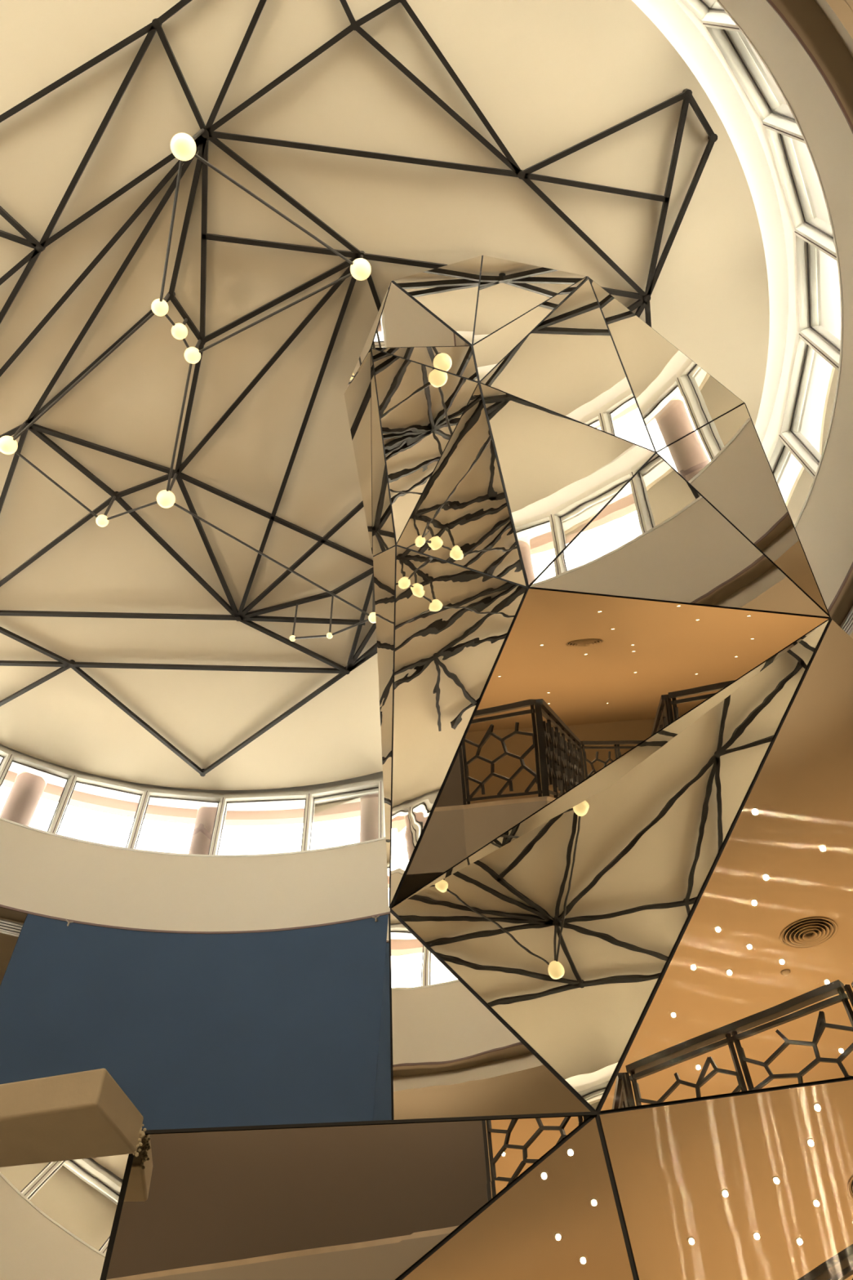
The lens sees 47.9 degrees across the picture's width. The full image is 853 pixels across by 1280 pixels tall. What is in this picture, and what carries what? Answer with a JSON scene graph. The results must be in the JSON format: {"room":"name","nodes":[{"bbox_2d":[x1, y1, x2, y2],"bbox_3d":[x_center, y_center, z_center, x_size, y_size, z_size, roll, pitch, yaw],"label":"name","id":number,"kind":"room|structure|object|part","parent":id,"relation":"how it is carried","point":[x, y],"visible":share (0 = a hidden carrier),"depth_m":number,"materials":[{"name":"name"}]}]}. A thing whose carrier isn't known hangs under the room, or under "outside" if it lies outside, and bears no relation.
{"room":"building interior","nodes":[
{"label":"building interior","id":0,"kind":"room"},
{"bbox_2d":[0,913,388,1130],"bbox_3d":[-0.926,4.128,9.462,7.268,4.134,1.143,-11,-56,5],"label":"wall","id":1,"kind":"structure","parent":0,"point":[280,1027],"depth_m":10.42,"materials":[{"name":"blue paint"}]},
{"bbox_2d":[0,0,769,790],"bbox_3d":[-2.000,-2.124,10.518,11.316,0.060,10.134,-4,-55,0],"label":"ceiling","id":2,"kind":"structure","parent":0,"point":[548,77],"depth_m":9.49,"materials":[{"name":"beige paint"}]},
{"bbox_2d":[0,0,717,776],"bbox_3d":[-2.309,-1.627,10.762,7.270,0.082,10.912,18,-58,-15],"label":"lattice","id":3,"kind":"object","parent":2,"relation":"attached to","point":[242,615],"visible":0.91,"depth_m":9.43,"materials":[{"name":"black metal"}]},
{"bbox_3d":[-3.706,-3.770,9.214,0.068,0.082,0.072,-4,-55,0],"label":"node plate","id":4,"kind":"part","parent":3,"relation":"part of","materials":[{"name":"black metal"}]},
{"bbox_3d":[-4.437,0.298,11.992,0.068,0.082,0.072,-4,-55,0],"label":"node plate","id":5,"kind":"part","parent":3,"relation":"part of","materials":[{"name":"black metal"}]},
{"bbox_3d":[-3.467,-1.611,10.718,0.068,0.082,0.072,-4,-55,0],"label":"node plate","id":6,"kind":"part","parent":3,"relation":"part of","materials":[{"name":"black metal"}]},
{"bbox_3d":[-2.312,-5.288,8.230,0.068,0.082,0.072,-4,-55,0],"label":"node plate","id":7,"kind":"part","parent":3,"relation":"part of","materials":[{"name":"black metal"}]},
{"bbox_3d":[-2.533,-3.418,9.512,0.068,0.082,0.072,-4,-55,0],"label":"node plate","id":8,"kind":"part","parent":3,"relation":"part of","materials":[{"name":"black metal"}]},
{"bbox_2d":[0,128,376,641],"bbox_3d":[-1.593,-2.082,9.759,4.230,1.157,3.916,33,-63,-22],"label":"globe chandelier","id":9,"kind":"object","parent":3,"relation":"hanging from","point":[183,146],"visible":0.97,"depth_m":9.30,"materials":[{"name":"grey"}]},
{"bbox_3d":[-4.238,-1.970,9.705,0.190,0.190,0.190,-4,-55,0],"label":"globe","id":10,"kind":"part","parent":9,"relation":"part of","materials":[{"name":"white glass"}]},
{"bbox_3d":[-4.250,-2.161,9.980,0.030,0.499,0.032,-4,-55,0],"label":"stem","id":11,"kind":"part","parent":9,"relation":"part of","materials":[{"name":"grey metal"}]},
{"bbox_3d":[-3.836,-1.611,9.965,0.026,0.036,1.025,-38,-62,21],"label":"link rod","id":12,"kind":"part","parent":9,"relation":"part of","materials":[{"name":"grey metal"}]},
{"bbox_3d":[-3.379,-2.567,9.405,2.003,0.135,0.026,-33,-60,19],"label":"link rod","id":13,"kind":"part","parent":9,"relation":"part of","materials":[{"name":"grey metal"}]},
{"bbox_3d":[-3.452,-1.268,10.214,0.132,0.132,0.132,-4,-55,0],"label":"globe","id":14,"kind":"part","parent":9,"relation":"part of","materials":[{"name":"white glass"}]},
{"bbox_3d":[-3.465,-1.455,10.483,0.030,0.536,0.032,-4,-55,0],"label":"stem","id":15,"kind":"part","parent":9,"relation":"part of","materials":[{"name":"grey metal"}]},
{"bbox_3d":[-3.105,-1.369,10.139,0.620,0.056,0.026,-18,-56,9],"label":"link rod","id":16,"kind":"part","parent":9,"relation":"part of","materials":[{"name":"grey metal"}]},
{"bbox_3d":[-2.531,-3.156,9.108,0.160,0.160,0.160,-4,-55,0],"label":"globe","id":17,"kind":"part","parent":9,"relation":"part of","materials":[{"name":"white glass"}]},
{"bbox_3d":[-2.732,-1.477,10.058,0.192,0.192,0.192,-4,-55,0],"label":"globe","id":18,"kind":"part","parent":9,"relation":"part of","materials":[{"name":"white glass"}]},
{"bbox_3d":[-2.541,-3.309,9.330,0.030,0.396,0.032,-4,-55,0],"label":"stem","id":19,"kind":"part","parent":9,"relation":"part of","materials":[{"name":"grey metal"}]},
{"bbox_3d":[-2.461,-3.071,9.201,0.026,0.051,0.146,-26,-58,15],"label":"link rod","id":20,"kind":"part","parent":9,"relation":"part of","materials":[{"name":"grey metal"}]},
{"bbox_3d":[-2.260,-3.582,8.474,0.026,0.552,1.389,16,-58,-13],"label":"link rod","id":21,"kind":"part","parent":9,"relation":"part of","materials":[{"name":"grey metal"}]},
{"bbox_3d":[-2.746,-1.682,10.354,0.030,0.546,0.032,-4,-55,0],"label":"stem","id":22,"kind":"part","parent":9,"relation":"part of","materials":[{"name":"grey metal"}]},
{"bbox_3d":[-2.506,-2.133,9.708,0.026,0.162,1.378,13,-57,-11],"label":"link rod","id":23,"kind":"part","parent":9,"relation":"part of","materials":[{"name":"grey metal"}]},
{"bbox_3d":[-2.393,-2.988,9.293,0.156,0.156,0.156,-4,-55,0],"label":"globe","id":24,"kind":"part","parent":9,"relation":"part of","materials":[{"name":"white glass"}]},
{"bbox_3d":[-1.983,-4.019,7.823,0.206,0.206,0.206,-4,-55,0],"label":"globe","id":25,"kind":"part","parent":9,"relation":"part of","materials":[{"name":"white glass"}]},
{"bbox_3d":[-2.402,-3.126,9.493,0.030,0.346,0.032,-4,-55,0],"label":"stem","id":26,"kind":"part","parent":9,"relation":"part of","materials":[{"name":"grey metal"}]},
{"bbox_3d":[-2.338,-2.883,9.329,0.026,0.053,0.109,-23,-58,13],"label":"link rod","id":27,"kind":"part","parent":9,"relation":"part of","materials":[{"name":"grey metal"}]},
{"bbox_3d":[-2.284,-2.777,9.365,0.160,0.160,0.160,-4,-55,0],"label":"globe","id":28,"kind":"part","parent":9,"relation":"part of","materials":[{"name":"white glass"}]},
{"bbox_3d":[-2.005,-4.345,8.295,0.030,0.961,0.032,-4,-55,0],"label":"stem","id":29,"kind":"part","parent":9,"relation":"part of","materials":[{"name":"grey metal"}]},
{"bbox_3d":[-2.294,-2.935,9.592,0.030,0.409,0.032,-4,-55,0],"label":"stem","id":30,"kind":"part","parent":9,"relation":"part of","materials":[{"name":"grey metal"}]},
{"bbox_3d":[-1.647,-0.856,10.378,2.398,0.273,0.026,27,-61,-19],"label":"link rod","id":31,"kind":"part","parent":9,"relation":"part of","materials":[{"name":"grey metal"}]},
{"bbox_3d":[-1.296,-3.732,8.374,1.606,0.498,0.026,32,-63,-22],"label":"link rod","id":32,"kind":"part","parent":9,"relation":"part of","materials":[{"name":"grey metal"}]},
{"bbox_3d":[-1.455,-3.109,9.146,1.693,0.070,0.026,-23,-57,13],"label":"link rod","id":33,"kind":"part","parent":9,"relation":"part of","materials":[{"name":"grey metal"}]},
{"bbox_3d":[-1.532,-0.019,10.979,0.072,0.072,0.072,-4,-55,0],"label":"globe","id":34,"kind":"part","parent":9,"relation":"part of","materials":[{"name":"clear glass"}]},
{"bbox_3d":[-1.547,-0.241,11.301,0.021,0.719,0.022,-4,-55,0],"label":"stem","id":35,"kind":"part","parent":9,"relation":"part of","materials":[{"name":"grey metal"}]},
{"bbox_3d":[-1.310,-0.034,10.886,0.402,0.157,0.026,-15,-56,8],"label":"link rod","id":36,"kind":"part","parent":9,"relation":"part of","materials":[{"name":"grey metal"}]},
{"bbox_3d":[-1.089,-0.049,10.793,0.072,0.072,0.072,-4,-55,0],"label":"globe","id":37,"kind":"part","parent":9,"relation":"part of","materials":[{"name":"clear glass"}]},
{"bbox_3d":[-1.107,-0.315,11.178,0.021,0.871,0.022,-4,-55,0],"label":"stem","id":38,"kind":"part","parent":9,"relation":"part of","materials":[{"name":"grey metal"}]},
{"bbox_3d":[-0.849,-0.144,10.744,0.462,0.033,0.026,-21,-57,12],"label":"link rod","id":39,"kind":"part","parent":9,"relation":"part of","materials":[{"name":"grey metal"}]},
{"bbox_3d":[-0.612,-3.446,8.923,0.196,0.196,0.196,-4,-55,0],"label":"globe","id":40,"kind":"part","parent":9,"relation":"part of","materials":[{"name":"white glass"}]},
{"bbox_3d":[-0.588,-0.248,10.690,0.124,0.124,0.124,-4,-55,0],"label":"globe","id":41,"kind":"part","parent":9,"relation":"part of","materials":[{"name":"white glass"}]},
{"bbox_3d":[-0.606,-0.519,11.080,0.030,0.839,0.032,-4,-55,0],"label":"stem","id":42,"kind":"part","parent":9,"relation":"part of","materials":[{"name":"grey metal"}]},
{"bbox_3d":[-2.283,-3.049,9.780,0.068,0.082,0.072,-4,-55,0],"label":"node plate","id":43,"kind":"part","parent":3,"relation":"part of","materials":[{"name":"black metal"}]},
{"bbox_3d":[-2.005,-4.604,8.717,0.068,0.082,0.072,-4,-55,0],"label":"node plate","id":44,"kind":"part","parent":3,"relation":"part of","materials":[{"name":"black metal"}]},
{"bbox_3d":[-2.293,-0.280,11.694,0.068,0.082,0.072,-4,-55,0],"label":"node plate","id":45,"kind":"part","parent":3,"relation":"part of","materials":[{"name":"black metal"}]},
{"bbox_3d":[-0.621,-5.311,8.294,0.068,0.082,0.072,-4,-55,0],"label":"node plate","id":46,"kind":"part","parent":3,"relation":"part of","materials":[{"name":"black metal"}]},
{"bbox_3d":[-0.632,-3.754,9.370,0.068,0.082,0.072,-4,-55,0],"label":"node plate","id":47,"kind":"part","parent":3,"relation":"part of","materials":[{"name":"black metal"}]},
{"bbox_3d":[0.888,-4.372,9.014,0.068,0.082,0.072,-4,-55,0],"label":"node plate","id":48,"kind":"part","parent":3,"relation":"part of","materials":[{"name":"black metal"}]},
{"bbox_3d":[2.225,-3.465,9.704,0.068,0.082,0.072,-4,-55,0],"label":"node plate","id":49,"kind":"part","parent":3,"relation":"part of","materials":[{"name":"black metal"}]},
{"bbox_3d":[2.361,-4.947,8.686,0.068,0.082,0.072,-4,-55,0],"label":"node plate","id":50,"kind":"part","parent":3,"relation":"part of","materials":[{"name":"black metal"}]},
{"bbox_3d":[2.655,-4.659,8.898,0.068,0.082,0.072,-4,-55,0],"label":"node plate","id":51,"kind":"part","parent":3,"relation":"part of","materials":[{"name":"black metal"}]},
{"bbox_2d":[0,0,798,807],"bbox_3d":[-1.896,-2.511,10.994,12.108,1.328,10.839,-4,-55,0],"label":"window frame","id":52,"kind":"structure","parent":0,"point":[772,428],"depth_m":10.73,"materials":[{"name":"white paint"}]},
{"bbox_2d":[0,761,305,810],"bbox_3d":[-1.918,-2.831,11.457,14.727,0.200,13.184,-4,-55,0],"label":"soffit","id":53,"kind":"structure","parent":52,"relation":"attached to","point":[11,768],"depth_m":14.97,"materials":[{"name":"white paint"}]},
{"bbox_2d":[1,770,360,825],"bbox_3d":[-1.914,-2.777,11.379,15.018,0.390,13.445,-4,-55,0],"label":"window","id":54,"kind":"structure","parent":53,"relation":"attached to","point":[51,792],"depth_m":14.90,"materials":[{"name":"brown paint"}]},
{"bbox_2d":[0,0,852,931],"bbox_3d":[-1.805,-1.166,9.048,11.968,1.206,10.714,-4,-55,0],"label":"wall","id":55,"kind":"structure","parent":0,"point":[41,873],"depth_m":11.57,"materials":[{"name":"beige paint"}]},
{"bbox_2d":[0,744,13,785],"bbox_3d":[-5.977,1.579,12.184,1.204,1.150,0.148,33,-63,-23],"label":"window","id":56,"kind":"structure","parent":55,"relation":"in","point":[5,753],"depth_m":12.70,"materials":[{"name":"white paint"}]},
{"bbox_2d":[0,751,76,833],"bbox_3d":[-5.157,2.027,12.532,0.918,1.150,0.144,23,-59,-17],"label":"window","id":57,"kind":"structure","parent":55,"relation":"in","point":[20,758],"depth_m":12.86,"materials":[{"name":"white paint"}]},
{"bbox_2d":[56,772,149,848],"bbox_3d":[-4.309,2.307,12.765,1.046,1.150,0.142,14,-57,-12],"label":"window","id":58,"kind":"structure","parent":55,"relation":"in","point":[85,779],"depth_m":13.11,"materials":[{"name":"white paint"}]},
{"bbox_2d":[134,787,226,854],"bbox_3d":[-3.321,2.482,12.933,1.110,1.150,0.139,6,-56,-7],"label":"window","id":59,"kind":"structure","parent":55,"relation":"in","point":[153,792],"depth_m":13.29,"materials":[{"name":"white paint"}]},
{"bbox_2d":[217,790,313,854],"bbox_3d":[-2.196,2.511,13.006,1.270,1.150,0.138,-2,-55,-1],"label":"window","id":60,"kind":"structure","parent":55,"relation":"in","point":[302,794],"depth_m":13.38,"materials":[{"name":"white paint"}]},
{"bbox_2d":[309,777,385,849],"bbox_3d":[-1.081,2.390,12.975,1.098,1.150,0.136,-11,-56,5],"label":"window","id":61,"kind":"structure","parent":55,"relation":"in","point":[327,801],"depth_m":13.30,"materials":[{"name":"white paint"}]},
{"bbox_3d":[-1.099,2.444,12.968,0.940,1.070,0.008,-10,-56,4],"label":"pane","id":62,"kind":"part","parent":61,"relation":"part of","materials":[{"name":"clear glass"}]},
{"bbox_2d":[0,0,843,857],"bbox_3d":[-1.828,-1.506,9.541,12.341,0.032,11.048,-4,-55,0],"label":"trim","id":63,"kind":"structure","parent":55,"relation":"attached to","point":[717,1],"depth_m":9.54,"materials":[{"name":"white paint"}]},
{"bbox_2d":[0,0,852,933],"bbox_3d":[-1.781,-0.815,8.541,11.665,0.028,10.443,-4,-55,0],"label":"trim","id":64,"kind":"structure","parent":55,"relation":"attached to","point":[771,4],"depth_m":11.17,"materials":[{"name":"brown paint"}]},
{"bbox_2d":[677,0,724,23],"bbox_3d":[2.011,-5.412,7.725,1.204,1.150,0.147,30,-62,-21],"label":"window","id":65,"kind":"structure","parent":55,"relation":"in","point":[699,9],"depth_m":8.29,"materials":[{"name":"white paint"}]},
{"bbox_3d":[2.056,-5.408,7.688,1.048,1.070,0.008,30,-62,-21],"label":"pane","id":66,"kind":"part","parent":65,"relation":"part of","materials":[{"name":"clear glass"}]},
{"bbox_2d":[702,9,795,124],"bbox_3d":[2.825,-4.833,8.164,0.150,1.150,1.114,-37,-61,21],"label":"window","id":67,"kind":"structure","parent":55,"relation":"in","point":[753,77],"depth_m":8.45,"materials":[{"name":"white paint"}]},
{"bbox_3d":[2.874,-4.820,8.133,0.008,1.070,0.957,-37,-61,21],"label":"pane","id":68,"kind":"part","parent":67,"relation":"part of","materials":[{"name":"clear glass"}]},
{"bbox_2d":[767,431,818,524],"bbox_3d":[3.899,-1.584,10.461,0.147,1.150,1.104,8,-56,-8],"label":"window","id":69,"kind":"structure","parent":55,"relation":"in","point":[793,468],"depth_m":10.37,"materials":[{"name":"white paint"}]},
{"bbox_3d":[3.934,-1.536,10.453,0.008,1.070,0.940,8,-56,-8],"label":"pane","id":70,"kind":"part","parent":69,"relation":"part of","materials":[{"name":"clear glass"}]},
{"bbox_2d":[761,112,833,239],"bbox_3d":[3.430,-4.136,8.675,0.151,1.150,1.134,-25,-58,14],"label":"window","id":71,"kind":"structure","parent":55,"relation":"in","point":[802,193],"depth_m":8.89,"materials":[{"name":"white paint"}]},
{"bbox_3d":[3.481,-4.114,8.649,0.008,1.070,0.976,-25,-58,14],"label":"pane","id":72,"kind":"part","parent":71,"relation":"part of","materials":[{"name":"clear glass"}]},
{"bbox_2d":[777,327,839,462],"bbox_3d":[3.979,-2.468,9.853,0.150,1.150,1.194,-3,-55,-1],"label":"window","id":73,"kind":"structure","parent":55,"relation":"in","point":[808,402],"depth_m":9.98,"materials":[{"name":"white paint"}]},
{"bbox_3d":[4.022,-2.427,9.841,0.008,1.070,1.033,-2,-55,-1],"label":"pane","id":74,"kind":"part","parent":73,"relation":"part of","materials":[{"name":"clear glass"}]},
{"bbox_2d":[792,222,840,351],"bbox_3d":[3.824,-3.343,9.241,0.151,1.150,1.110,-14,-56,7],"label":"window","id":75,"kind":"structure","parent":55,"relation":"in","point":[817,286],"depth_m":9.41,"materials":[{"name":"white paint"}]},
{"bbox_3d":[3.872,-3.311,9.223,0.008,1.070,0.951,-14,-56,7],"label":"pane","id":76,"kind":"part","parent":75,"relation":"part of","materials":[{"name":"clear glass"}]},
{"bbox_2d":[0,0,852,984],"bbox_3d":[-0.509,-7.487,3.806,27.000,0.120,40.000,-4,-55,0],"label":"ceiling","id":77,"kind":"structure","parent":0,"point":[6,946],"depth_m":11.22,"materials":[{"name":"beige paint"}]},
{"bbox_2d":[0,0,852,941],"bbox_3d":[-1.777,-0.754,8.453,12.224,0.204,10.944,-4,-55,0],"label":"bulkhead","id":78,"kind":"object","parent":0,"point":[839,14],"visible":0.08,"depth_m":6.30,"materials":[{"name":"beige paint"}]},
{"bbox_2d":[0,917,23,937],"bbox_3d":[-5.010,3.265,11.067,0.705,0.190,0.023,21,-59,-16],"label":"grille","id":79,"kind":"object","parent":78,"relation":"attached to","point":[10,927],"visible":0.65,"depth_m":11.13,"materials":[{"name":"grey metal"}]},
{"bbox_3d":[-5.006,3.313,10.997,0.705,0.020,0.023,21,-59,-16],"label":"frame","id":80,"kind":"part","parent":79,"relation":"part of","materials":[{"name":"beige paint"}]},
{"bbox_3d":[-5.013,3.217,11.137,0.705,0.020,0.023,21,-59,-16],"label":"frame","id":81,"kind":"part","parent":79,"relation":"part of","materials":[{"name":"beige paint"}]},
{"bbox_2d":[840,605,852,635],"bbox_3d":[4.018,-0.169,9.117,0.037,0.190,1.035,12,-57,-10],"label":"grille","id":82,"kind":"object","parent":78,"relation":"attached to","point":[846,625],"visible":0.22,"depth_m":9.14,"materials":[{"name":"grey metal"}]},
{"bbox_2d":[0,0,852,922],"bbox_3d":[-1.781,-0.817,8.544,12.341,0.019,11.048,-4,-55,0],"label":"soffit","id":83,"kind":"structure","parent":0,"point":[806,18],"depth_m":6.55,"materials":[{"name":"beige paint"}]},
{"bbox_2d":[631,0,788,444],"bbox_3d":[-1.885,-2.348,10.759,11.642,0.100,10.422,-4,-55,0],"label":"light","id":84,"kind":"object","parent":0,"point":[667,15],"depth_m":9.31,"materials":[{"name":"white paint"}]},
{"bbox_3d":[-0.157,-2.314,-3.676,27.000,0.200,40.000,-4,-55,0],"label":"floor","id":85,"kind":"structure","parent":0,"visible":0},
{"bbox_2d":[0,1067,146,1167],"bbox_3d":[-2.754,2.982,2.181,3.549,3.609,0.443,-8,-55,3],"label":"beam","id":86,"kind":"structure","parent":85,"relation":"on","point":[84,1114],"depth_m":3.43,"materials":[{"name":"beige paint"}]},
{"bbox_2d":[0,255,852,1279],"bbox_3d":[0.040,0.728,5.518,5.912,11.440,2.931,-4,-55,0],"label":"sculpture","id":87,"kind":"object","parent":85,"relation":"on","point":[615,668],"visible":0.96,"depth_m":4.89,"materials":[{"name":"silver metal"}]},
{"bbox_3d":[-1.945,2.462,3.710,1.839,1.457,0.430,-16,-56,8],"label":"mirror panel","id":88,"kind":"part","parent":87,"relation":"part of","materials":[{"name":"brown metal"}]},
{"bbox_3d":[-0.235,2.113,3.252,1.738,0.964,0.058,-4,-55,0],"label":"mirror panel","id":89,"kind":"part","parent":87,"relation":"part of","materials":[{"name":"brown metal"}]},
{"bbox_3d":[-0.668,-1.906,9.116,0.309,2.449,1.122,-1,-55,-2],"label":"mirror panel","id":90,"kind":"part","parent":87,"relation":"part of","materials":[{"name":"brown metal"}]},
{"bbox_3d":[-0.568,-2.968,9.560,0.067,0.536,1.365,17,-58,-14],"label":"mirror panel","id":91,"kind":"part","parent":87,"relation":"part of","materials":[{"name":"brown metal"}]},
{"bbox_3d":[-0.223,2.058,4.914,0.017,1.222,0.664,7,-56,-7],"label":"mirror panel","id":92,"kind":"part","parent":87,"relation":"part of","materials":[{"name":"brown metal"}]},
{"bbox_3d":[-0.427,-1.738,8.868,0.223,2.458,1.126,-4,-55,0],"label":"mirror panel","id":93,"kind":"part","parent":87,"relation":"part of","materials":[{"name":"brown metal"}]},
{"bbox_3d":[-0.243,0.280,6.784,0.133,3.807,0.327,31,-62,-22],"label":"mirror panel","id":94,"kind":"part","parent":87,"relation":"part of","materials":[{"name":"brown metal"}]},
{"bbox_3d":[-0.158,-3.033,8.988,0.954,0.833,0.601,-15,-56,8],"label":"mirror panel","id":95,"kind":"part","parent":87,"relation":"part of","materials":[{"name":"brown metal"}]},
{"bbox_3d":[0.005,-1.894,8.784,0.959,2.449,0.906,-4,-55,0],"label":"mirror panel","id":96,"kind":"part","parent":87,"relation":"part of","materials":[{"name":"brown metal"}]},
{"bbox_3d":[-0.044,-2.669,8.975,0.948,1.248,0.193,-6,-55,1],"label":"mirror panel","id":97,"kind":"part","parent":87,"relation":"part of","materials":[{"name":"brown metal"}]},
{"bbox_3d":[0.136,-3.189,9.037,0.875,1.068,0.526,-4,-55,0],"label":"mirror panel","id":98,"kind":"part","parent":87,"relation":"part of","materials":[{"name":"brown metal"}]},
{"bbox_3d":[0.151,0.065,6.482,1.265,3.491,0.189,-37,-61,21],"label":"mirror panel","id":99,"kind":"part","parent":87,"relation":"part of","materials":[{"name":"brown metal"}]},
{"bbox_3d":[0.273,-0.998,7.678,0.357,2.738,1.206,32,-63,-22],"label":"mirror panel","id":100,"kind":"part","parent":87,"relation":"part of","materials":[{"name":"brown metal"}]},
{"bbox_3d":[0.197,1.626,4.435,1.030,1.542,0.065,-38,-62,21],"label":"mirror panel","id":101,"kind":"part","parent":87,"relation":"part of","materials":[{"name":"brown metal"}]},
{"bbox_3d":[0.071,2.122,3.205,1.242,0.978,0.115,-9,-55,4],"label":"mirror panel","id":102,"kind":"part","parent":87,"relation":"part of","materials":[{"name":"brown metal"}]},
{"bbox_3d":[0.973,-2.966,8.854,1.262,1.311,0.187,-23,-57,13],"label":"mirror panel","id":103,"kind":"part","parent":87,"relation":"part of","materials":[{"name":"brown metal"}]},
{"bbox_3d":[0.918,-3.336,8.977,1.222,1.070,0.462,-16,-56,8],"label":"mirror panel","id":104,"kind":"part","parent":87,"relation":"part of","materials":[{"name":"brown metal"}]},
{"bbox_3d":[1.182,-1.354,7.474,1.286,2.742,0.435,-4,-55,0],"label":"mirror panel","id":105,"kind":"part","parent":87,"relation":"part of","materials":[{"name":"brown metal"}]},
{"bbox_3d":[1.108,-2.466,8.473,1.286,2.513,0.736,-4,-55,0],"label":"mirror panel","id":106,"kind":"part","parent":87,"relation":"part of","materials":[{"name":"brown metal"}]},
{"bbox_3d":[1.173,0.941,4.971,2.968,3.128,0.480,-14,-56,7],"label":"mirror panel","id":107,"kind":"part","parent":87,"relation":"part of","materials":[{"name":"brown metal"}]},
{"bbox_3d":[1.128,0.343,5.762,2.962,1.944,0.562,-14,-56,7],"label":"mirror panel","id":108,"kind":"part","parent":87,"relation":"part of","materials":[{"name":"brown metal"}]},
{"bbox_3d":[1.989,-2.611,8.399,0.774,2.503,0.727,-22,-57,12],"label":"mirror panel","id":109,"kind":"part","parent":87,"relation":"part of","materials":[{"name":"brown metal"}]},
{"bbox_3d":[1.627,-0.808,6.899,1.902,1.940,0.295,0,-55,-2],"label":"mirror panel","id":110,"kind":"part","parent":87,"relation":"part of","materials":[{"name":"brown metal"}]},
{"bbox_3d":[1.430,1.974,3.257,1.527,1.190,0.138,0,-55,-3],"label":"mirror panel","id":111,"kind":"part","parent":87,"relation":"part of","materials":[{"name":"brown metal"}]},
{"bbox_3d":[1.799,0.861,4.943,2.408,3.132,0.123,-3,-55,0],"label":"mirror panel","id":112,"kind":"part","parent":87,"relation":"part of","materials":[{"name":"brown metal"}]},
{"bbox_3d":[2.230,-0.998,6.939,0.724,2.119,0.625,-4,-55,0],"label":"mirror panel","id":113,"kind":"part","parent":87,"relation":"part of","materials":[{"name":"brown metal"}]},
{"bbox_3d":[-0.542,-7.981,4.521,43.000,0.100,56.000,-4,-55,0],"label":"terrace","id":114,"kind":"object","parent":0,"visible":0},
{"bbox_2d":[0,769,48,826],"bbox_3d":[-5.492,2.224,13.004,0.410,2.728,0.410,-4,-55,0],"label":"round column","id":115,"kind":"structure","parent":114,"relation":"on","point":[20,806],"depth_m":12.90,"materials":[{"name":"paint"}]},
{"bbox_2d":[188,806,226,854],"bbox_3d":[-3.088,2.763,13.489,0.410,2.728,0.410,-4,-55,0],"label":"round column","id":116,"kind":"structure","parent":114,"relation":"on","point":[206,815],"depth_m":13.34,"materials":[{"name":"paint"}]},
{"bbox_2d":[360,798,378,842],"bbox_3d":[-0.733,2.571,13.467,0.410,2.728,0.410,-4,-55,0],"label":"round column","id":117,"kind":"structure","parent":114,"relation":"on","point":[369,810],"depth_m":13.27,"materials":[{"name":"paint"}]}
]}

